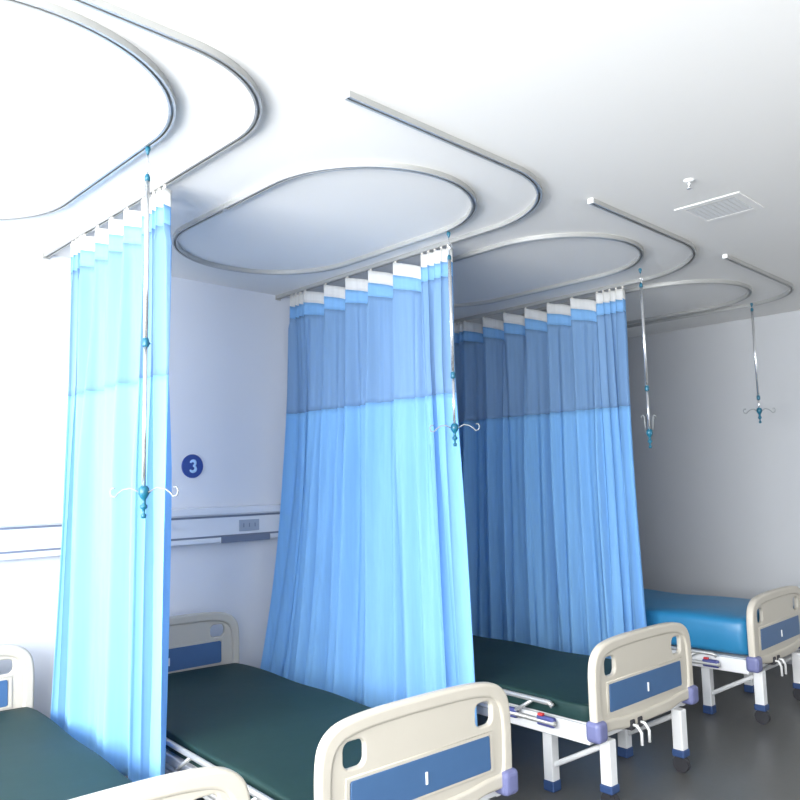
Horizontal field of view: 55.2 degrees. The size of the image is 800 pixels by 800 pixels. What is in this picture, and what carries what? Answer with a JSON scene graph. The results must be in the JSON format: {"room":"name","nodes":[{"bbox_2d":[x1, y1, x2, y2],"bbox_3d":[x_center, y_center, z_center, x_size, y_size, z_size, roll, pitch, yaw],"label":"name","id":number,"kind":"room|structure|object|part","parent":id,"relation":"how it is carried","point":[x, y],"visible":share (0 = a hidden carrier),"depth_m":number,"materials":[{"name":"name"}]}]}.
{"room":"hospital room","nodes":[
{"label":"hospital room","id":0,"kind":"room"},
{"bbox_2d":[0,245,289,717],"bbox_3d":[-1.340,0.695,5.145,9.000,3.000,0.150,4,-8,-44],"label":"wall","id":1,"kind":"structure","parent":0,"point":[228,358],"depth_m":5.03,"materials":[{"name":"paint"}]},
{"bbox_2d":[0,504,280,560],"bbox_3d":[-1.255,0.827,5.046,8.600,0.237,0.085,4,-8,-44],"label":"panel","id":2,"kind":"object","parent":1,"relation":"attached to","point":[31,536],"visible":0.32,"depth_m":4.92,"materials":[{"name":"white metal"}]},
{"bbox_3d":[-1.032,0.855,5.239,0.160,0.076,0.007,4,-8,-44],"label":"socket plate","id":3,"kind":"part","parent":2,"relation":"part of","materials":[{"name":"white plastic"}]},
{"bbox_2d":[181,454,202,477],"bbox_3d":[-1.365,0.435,5.040,0.156,0.156,0.012,4,-8,-44],"label":"number sign","id":4,"kind":"object","parent":1,"relation":"attached to","point":[192,465],"visible":1,"depth_m":5.04,"materials":[{"name":"blue plastic"}]},
{"bbox_2d":[0,0,799,337],"bbox_3d":[0.933,-1.149,2.946,9.000,0.100,6.785,4,-8,-44],"label":"ceiling","id":5,"kind":"structure","parent":0,"point":[615,103],"depth_m":3.06,"materials":[{"name":"paint"}]},
{"bbox_2d":[0,0,175,220],"bbox_3d":[-1.710,-1.023,2.956,1.192,0.025,2.116,4,-8,-44],"label":"track","id":6,"kind":"object","parent":5,"relation":"attached to","point":[43,6],"visible":1,"depth_m":2.63,"materials":[{"name":"metal"}]},
{"bbox_2d":[110,146,178,518],"bbox_3d":[-0.992,-0.281,3.000,0.304,1.474,0.055,-3,-6,16],"label":"pole","id":7,"kind":"object","parent":6,"relation":"hanging from","point":[143,491],"visible":1,"depth_m":2.98,"materials":[{"name":"silver metal"}]},
{"bbox_3d":[-1.061,0.357,2.950,0.134,0.042,0.006,-3,-6,16],"label":"hook arm","id":8,"kind":"part","parent":7,"relation":"part of","materials":[{"name":"metal"}]},
{"bbox_3d":[-0.986,0.064,2.957,0.015,0.580,0.015,-3,-6,16],"label":"rod","id":9,"kind":"part","parent":7,"relation":"part of","materials":[{"name":"silver metal"}]},
{"bbox_3d":[-1.000,-0.555,3.022,0.019,0.665,0.019,-3,-6,16],"label":"rod","id":10,"kind":"part","parent":7,"relation":"part of","materials":[{"name":"silver metal"}]},
{"bbox_3d":[-0.897,0.348,2.904,0.134,0.042,0.006,-3,-6,16],"label":"hook arm","id":11,"kind":"part","parent":7,"relation":"part of","materials":[{"name":"metal"}]},
{"bbox_2d":[42,0,261,259],"bbox_3d":[-1.197,-1.005,3.198,1.176,0.034,2.997,0,-6,-13],"label":"track","id":12,"kind":"object","parent":5,"relation":"attached to","point":[104,7],"visible":0.98,"depth_m":2.64,"materials":[{"name":"metal"}]},
{"bbox_2d":[50,184,171,781],"bbox_3d":[-1.432,0.398,3.746,0.177,2.662,1.168,4,-8,-43],"label":"privacy curtain","id":13,"kind":"object","parent":12,"relation":"hanging from","point":[110,685],"visible":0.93,"depth_m":3.62,"materials":[{"name":"blue fabric"}]},
{"bbox_3d":[-1.419,0.831,3.706,0.180,1.792,1.166,4,-8,-44],"label":"cloth panel","id":14,"kind":"part","parent":13,"relation":"part of","materials":[{"name":"blue fabric"}]},
{"bbox_3d":[-1.410,-0.406,3.809,0.126,0.688,1.071,4,-8,-44],"label":"panel","id":15,"kind":"part","parent":13,"relation":"part of","materials":[{"name":"blue fabric"}]},
{"bbox_2d":[172,161,476,274],"bbox_3d":[-0.456,-0.925,4.163,1.133,0.025,1.929,4,-8,-44],"label":"track","id":16,"kind":"object","parent":5,"relation":"attached to","point":[278,180],"visible":1,"depth_m":3.80,"materials":[{"name":"metal"}]},
{"bbox_2d":[429,232,479,446],"bbox_3d":[0.282,-0.337,4.156,0.274,1.179,0.055,-2,-6,11],"label":"pole","id":17,"kind":"object","parent":16,"relation":"hanging from","point":[454,427],"visible":1,"depth_m":4.13,"materials":[{"name":"silver metal"}]},
{"bbox_3d":[0.216,0.152,4.113,0.119,0.042,0.006,-2,-6,11],"label":"hook arm","id":18,"kind":"part","parent":17,"relation":"part of","materials":[{"name":"metal"}]},
{"bbox_3d":[0.278,-0.457,4.162,0.019,0.650,0.019,-2,-6,11],"label":"rod","id":19,"kind":"part","parent":17,"relation":"part of","materials":[{"name":"silver metal"}]},
{"bbox_3d":[0.289,0.007,4.113,0.015,0.285,0.015,-2,-6,11],"label":"rod","id":20,"kind":"part","parent":17,"relation":"part of","materials":[{"name":"silver metal"}]},
{"bbox_3d":[0.368,0.146,4.084,0.119,0.042,0.006,-2,-6,11],"label":"hook arm","id":21,"kind":"part","parent":17,"relation":"part of","materials":[{"name":"metal"}]},
{"bbox_2d":[275,89,541,300],"bbox_3d":[-0.003,-0.915,4.317,1.150,0.034,3.066,0,-6,-14],"label":"track","id":22,"kind":"object","parent":5,"relation":"attached to","point":[348,95],"visible":1,"depth_m":3.41,"materials":[{"name":"metal"}]},
{"bbox_2d":[260,245,477,725],"bbox_3d":[-0.202,0.505,4.798,1.689,2.712,0.351,-6,-8,37],"label":"privacy curtain","id":23,"kind":"object","parent":22,"relation":"hanging from","point":[370,604],"visible":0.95,"depth_m":4.73,"materials":[{"name":"blue fabric"}]},
{"bbox_3d":[-0.253,0.930,4.662,0.375,1.842,1.668,4,-8,-44],"label":"cloth panel","id":24,"kind":"part","parent":23,"relation":"part of","materials":[{"name":"blue fabric"}]},
{"bbox_3d":[-0.231,-0.315,4.934,0.134,0.688,1.537,4,-8,-44],"label":"panel","id":25,"kind":"part","parent":23,"relation":"part of","materials":[{"name":"blue fabric"}]},
{"bbox_2d":[453,232,643,306],"bbox_3d":[0.678,-0.841,5.212,1.113,0.025,1.978,4,-8,-44],"label":"track","id":26,"kind":"object","parent":5,"relation":"attached to","point":[636,245],"visible":0.6,"depth_m":4.67,"materials":[{"name":"metal"}]},
{"bbox_2d":[638,268,655,447],"bbox_3d":[1.593,-0.277,4.991,0.094,1.184,0.056,1,-6,-17],"label":"pole","id":27,"kind":"object","parent":26,"relation":"hanging from","point":[649,432],"visible":1,"depth_m":4.97,"materials":[{"name":"silver metal"}]},
{"bbox_3d":[1.592,-0.415,5.000,0.019,0.680,0.019,-1,-6,1],"label":"rod","id":28,"kind":"part","parent":27,"relation":"part of","materials":[{"name":"silver metal"}]},
{"bbox_3d":[1.604,0.067,4.949,0.015,0.290,0.015,-1,-6,1],"label":"rod","id":29,"kind":"part","parent":27,"relation":"part of","materials":[{"name":"silver metal"}]},
{"bbox_2d":[454,198,696,322],"bbox_3d":[1.196,-0.824,5.448,1.178,0.034,3.120,0,-6,-12],"label":"track","id":30,"kind":"object","parent":5,"relation":"attached to","point":[594,202],"visible":0.95,"depth_m":5.05,"materials":[{"name":"metal"}]},
{"bbox_2d":[454,286,646,658],"bbox_3d":[1.063,0.613,5.956,1.702,2.742,0.177,-7,-8,43],"label":"privacy curtain","id":31,"kind":"object","parent":30,"relation":"hanging from","point":[553,541],"visible":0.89,"depth_m":5.86,"materials":[{"name":"blue fabric"}]},
{"bbox_3d":[1.045,-0.226,6.064,0.134,0.688,1.670,4,-8,-44],"label":"panel","id":32,"kind":"part","parent":31,"relation":"part of","materials":[{"name":"blue fabric"}]},
{"bbox_3d":[1.074,1.045,5.910,1.701,1.872,0.150,-7,-8,44],"label":"cloth panel","id":33,"kind":"part","parent":31,"relation":"part of","materials":[{"name":"blue fabric"}]},
{"bbox_2d":[522,279,751,324],"bbox_3d":[1.868,-0.752,6.322,1.123,0.025,1.949,4,-8,-44],"label":"track","id":34,"kind":"object","parent":5,"relation":"attached to","point":[747,287],"visible":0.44,"depth_m":5.77,"materials":[{"name":"metal"}]},
{"bbox_2d":[683,178,693,189],"bbox_3d":[1.364,-1.017,3.613,0.050,0.044,0.050,4,-8,-44],"label":"sprinkler head","id":35,"kind":"object","parent":5,"relation":"attached to","point":[688,181],"visible":1,"depth_m":3.60},
{"bbox_2d":[627,254,793,327],"bbox_3d":[2.279,-0.740,6.483,1.202,0.034,3.110,0,-6,-13],"label":"track","id":36,"kind":"object","parent":5,"relation":"attached to","point":[727,257],"visible":0.88,"depth_m":6.04,"materials":[{"name":"metal"}]},
{"bbox_2d":[674,192,764,223],"bbox_3d":[1.674,-1.001,4.012,0.336,0.006,0.336,4,-8,-44],"label":"ceiling vent","id":37,"kind":"object","parent":5,"relation":"in","point":[737,203],"visible":1,"depth_m":4.00,"materials":[{"name":"metal"}]},
{"bbox_2d":[686,197,751,219],"bbox_3d":[1.674,-1.000,4.012,0.250,0.002,0.250,4,-8,-44],"label":"grille","id":38,"kind":"object","parent":37,"relation":"attached to","point":[728,206],"depth_m":4.01,"materials":[{"name":"white metal"}]},
{"bbox_2d":[743,303,775,422],"bbox_3d":[2.837,-0.296,6.109,0.244,0.969,0.055,-2,-6,11],"label":"pole","id":39,"kind":"object","parent":5,"relation":"hanging from","point":[758,410],"visible":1,"depth_m":6.09,"materials":[{"name":"silver metal"}]},
{"bbox_3d":[2.834,-0.372,6.111,0.019,0.710,0.019,-2,-6,11],"label":"rod","id":40,"kind":"part","parent":39,"relation":"part of","materials":[{"name":"silver metal"}]},
{"bbox_2d":[165,664,799,799],"bbox_3d":[1.006,1.933,2.620,9.000,0.100,6.785,4,-8,-44],"label":"floor","id":41,"kind":"structure","parent":0,"point":[733,756],"depth_m":4.40,"materials":[{"name":"plastic"}]},
{"bbox_2d":[0,644,249,799],"bbox_3d":[-1.547,1.546,2.841,1.042,0.835,2.413,4,-8,-40],"label":"hospital bed","id":42,"kind":"object","parent":41,"relation":"on","point":[39,760],"visible":1,"depth_m":3.03,"materials":[{"name":"beige plastic"}]},
{"bbox_3d":[-2.286,1.491,3.724,0.694,0.133,0.010,4,-8,-40],"label":"color panel","id":43,"kind":"part","parent":42,"relation":"part of","materials":[{"name":"blue plastic"}]},
{"bbox_3d":[-2.296,1.469,3.738,0.940,0.448,0.026,4,-8,-40],"label":"headboard","id":44,"kind":"part","parent":42,"relation":"part of","materials":[{"name":"beige plastic"}]},
{"bbox_3d":[-1.549,1.497,2.847,0.910,0.095,2.210,4,-8,-40],"label":"mattress","id":45,"kind":"part","parent":42,"relation":"part of","materials":[{"name":"green plastic"}]},
{"bbox_3d":[-0.814,1.270,1.991,0.940,0.448,0.026,4,-8,-40],"label":"footboard","id":46,"kind":"part","parent":42,"relation":"part of","materials":[{"name":"beige plastic"}]},
{"bbox_2d":[125,612,517,799],"bbox_3d":[-0.650,1.616,3.709,1.042,0.835,2.413,4,-8,-40],"label":"hospital bed","id":47,"kind":"object","parent":41,"relation":"on","point":[287,739],"visible":0.7,"depth_m":3.10,"materials":[{"name":"beige plastic"}]},
{"bbox_3d":[-1.389,1.562,4.592,0.694,0.133,0.010,4,-8,-40],"label":"color panel","id":48,"kind":"part","parent":47,"relation":"part of","materials":[{"name":"blue plastic"}]},
{"bbox_3d":[-1.399,1.539,4.606,0.940,0.448,0.026,4,-8,-40],"label":"headboard","id":49,"kind":"part","parent":47,"relation":"part of","materials":[{"name":"beige plastic"}]},
{"bbox_3d":[-0.828,1.493,3.160,0.026,0.038,1.235,4,-8,-40],"label":"rail","id":50,"kind":"part","parent":47,"relation":"part of","materials":[{"name":"metal"}]},
{"bbox_3d":[-0.652,1.568,3.715,0.910,0.095,2.210,4,-8,-40],"label":"mattress","id":51,"kind":"part","parent":47,"relation":"part of","materials":[{"name":"green leather"}]},
{"bbox_3d":[-0.653,1.664,3.708,0.930,0.090,2.240,4,-8,-40],"label":"frame","id":52,"kind":"part","parent":47,"relation":"part of","materials":[{"name":"white metal"}]},
{"bbox_3d":[0.083,1.340,2.859,0.940,0.448,0.026,4,-8,-40],"label":"footboard","id":53,"kind":"part","parent":47,"relation":"part of","materials":[{"name":"beige plastic"}]},
{"bbox_3d":[0.094,1.393,2.841,0.694,0.133,0.010,4,-8,-40],"label":"color panel","id":54,"kind":"part","parent":47,"relation":"part of","materials":[{"name":"blue plastic"}]},
{"bbox_2d":[473,622,698,799],"bbox_3d":[0.522,1.709,4.845,1.042,0.835,2.413,4,-8,-41],"label":"hospital bed","id":55,"kind":"object","parent":41,"relation":"on","point":[585,699],"visible":0.55,"depth_m":4.01,"materials":[{"name":"beige plastic"}]},
{"bbox_3d":[0.359,1.585,4.292,0.026,0.038,1.235,4,-8,-41],"label":"rail","id":56,"kind":"part","parent":55,"relation":"part of","materials":[{"name":"metal"}]},
{"bbox_3d":[0.520,1.660,4.851,0.910,0.095,2.210,4,-8,-41],"label":"mattress","id":57,"kind":"part","parent":55,"relation":"part of","materials":[{"name":"green leather"}]},
{"bbox_3d":[0.790,1.841,4.012,0.060,0.285,0.060,4,-8,-41],"label":"leg","id":58,"kind":"part","parent":55,"relation":"part of","materials":[{"name":"white metal"}]},
{"bbox_3d":[0.519,1.756,4.845,0.930,0.090,2.240,4,-8,-41],"label":"frame","id":59,"kind":"part","parent":55,"relation":"part of","materials":[{"name":"white metal"}]},
{"bbox_3d":[1.022,1.783,3.755,0.060,0.235,0.060,4,-8,-41],"label":"leg","id":60,"kind":"part","parent":55,"relation":"part of","materials":[{"name":"white metal"}]},
{"bbox_3d":[1.306,1.877,4.469,0.060,0.285,0.060,4,-8,-41],"label":"leg","id":61,"kind":"part","parent":55,"relation":"part of","materials":[{"name":"white metal"}]},
{"bbox_3d":[1.199,1.682,3.850,0.046,0.108,0.033,4,-8,-41],"label":"crank handle","id":62,"kind":"part","parent":55,"relation":"part of","materials":[{"name":"white plastic"}]},
{"bbox_3d":[1.278,1.434,4.014,0.940,0.448,0.026,4,-8,-41],"label":"footboard","id":63,"kind":"part","parent":55,"relation":"part of","materials":[{"name":"beige plastic"}]},
{"bbox_3d":[1.289,1.486,3.998,0.694,0.133,0.010,4,-8,-41],"label":"color panel","id":64,"kind":"part","parent":55,"relation":"part of","materials":[{"name":"blue plastic"}]},
{"bbox_3d":[1.251,1.685,3.896,0.046,0.108,0.033,4,-8,-41],"label":"crank handle","id":65,"kind":"part","parent":55,"relation":"part of","materials":[{"name":"white plastic"}]},
{"bbox_3d":[1.538,1.819,4.212,0.060,0.235,0.060,4,-8,-41],"label":"leg","id":66,"kind":"part","parent":55,"relation":"part of","materials":[{"name":"white metal"}]},
{"bbox_2d":[644,586,799,723],"bbox_3d":[1.802,1.806,6.057,1.042,0.835,2.413,4,-8,-44],"label":"hospital bed","id":67,"kind":"object","parent":41,"relation":"on","point":[744,636],"visible":0.48,"depth_m":5.18,"materials":[{"name":"blue leather"}]},
{"bbox_3d":[1.665,1.741,5.491,0.026,0.038,1.235,4,-8,-44],"label":"rail","id":68,"kind":"part","parent":67,"relation":"part of","materials":[{"name":"metal"}]},
{"bbox_3d":[2.105,1.939,5.236,0.060,0.285,0.060,4,-8,-44],"label":"leg","id":69,"kind":"part","parent":67,"relation":"part of","materials":[{"name":"white metal"}]},
{"bbox_3d":[1.798,1.670,6.072,0.910,0.271,2.210,4,-8,-44],"label":"mattress","id":70,"kind":"part","parent":67,"relation":"part of","materials":[{"name":"blue leather"}]},
{"bbox_3d":[1.799,1.854,6.057,0.930,0.090,2.240,4,-8,-44],"label":"frame","id":71,"kind":"part","parent":67,"relation":"part of","materials":[{"name":"white metal"}]},
{"bbox_3d":[2.600,1.978,5.715,0.060,0.285,0.060,4,-8,-44],"label":"leg","id":72,"kind":"part","parent":67,"relation":"part of","materials":[{"name":"white metal"}]},
{"bbox_3d":[2.348,1.882,4.989,0.060,0.235,0.060,4,-8,-44],"label":"leg","id":73,"kind":"part","parent":67,"relation":"part of","materials":[{"name":"white metal"}]},
{"bbox_3d":[2.594,1.534,5.260,0.940,0.448,0.026,4,-8,-44],"label":"footboard","id":74,"kind":"part","parent":67,"relation":"part of","materials":[{"name":"beige plastic"}]},
{"bbox_3d":[2.521,1.782,5.092,0.046,0.108,0.033,4,-8,-44],"label":"crank handle","id":75,"kind":"part","parent":67,"relation":"part of","materials":[{"name":"white plastic"}]},
{"bbox_3d":[2.606,1.587,5.244,0.694,0.133,0.010,4,-8,-44],"label":"color panel","id":76,"kind":"part","parent":67,"relation":"part of","materials":[{"name":"blue plastic"}]},
{"bbox_3d":[2.571,1.786,5.141,0.046,0.108,0.033,4,-8,-44],"label":"crank handle","id":77,"kind":"part","parent":67,"relation":"part of","materials":[{"name":"white plastic"}]},
{"bbox_3d":[2.843,1.921,5.468,0.060,0.235,0.060,4,-8,-44],"label":"leg","id":78,"kind":"part","parent":67,"relation":"part of","materials":[{"name":"white metal"}]},
{"bbox_2d":[628,310,799,663],"bbox_3d":[4.144,0.641,5.855,0.150,3.000,6.485,4,-8,-44],"label":"wall","id":79,"kind":"structure","parent":0,"point":[717,486],"depth_m":7.02,"materials":[{"name":"paint"}]}
]}

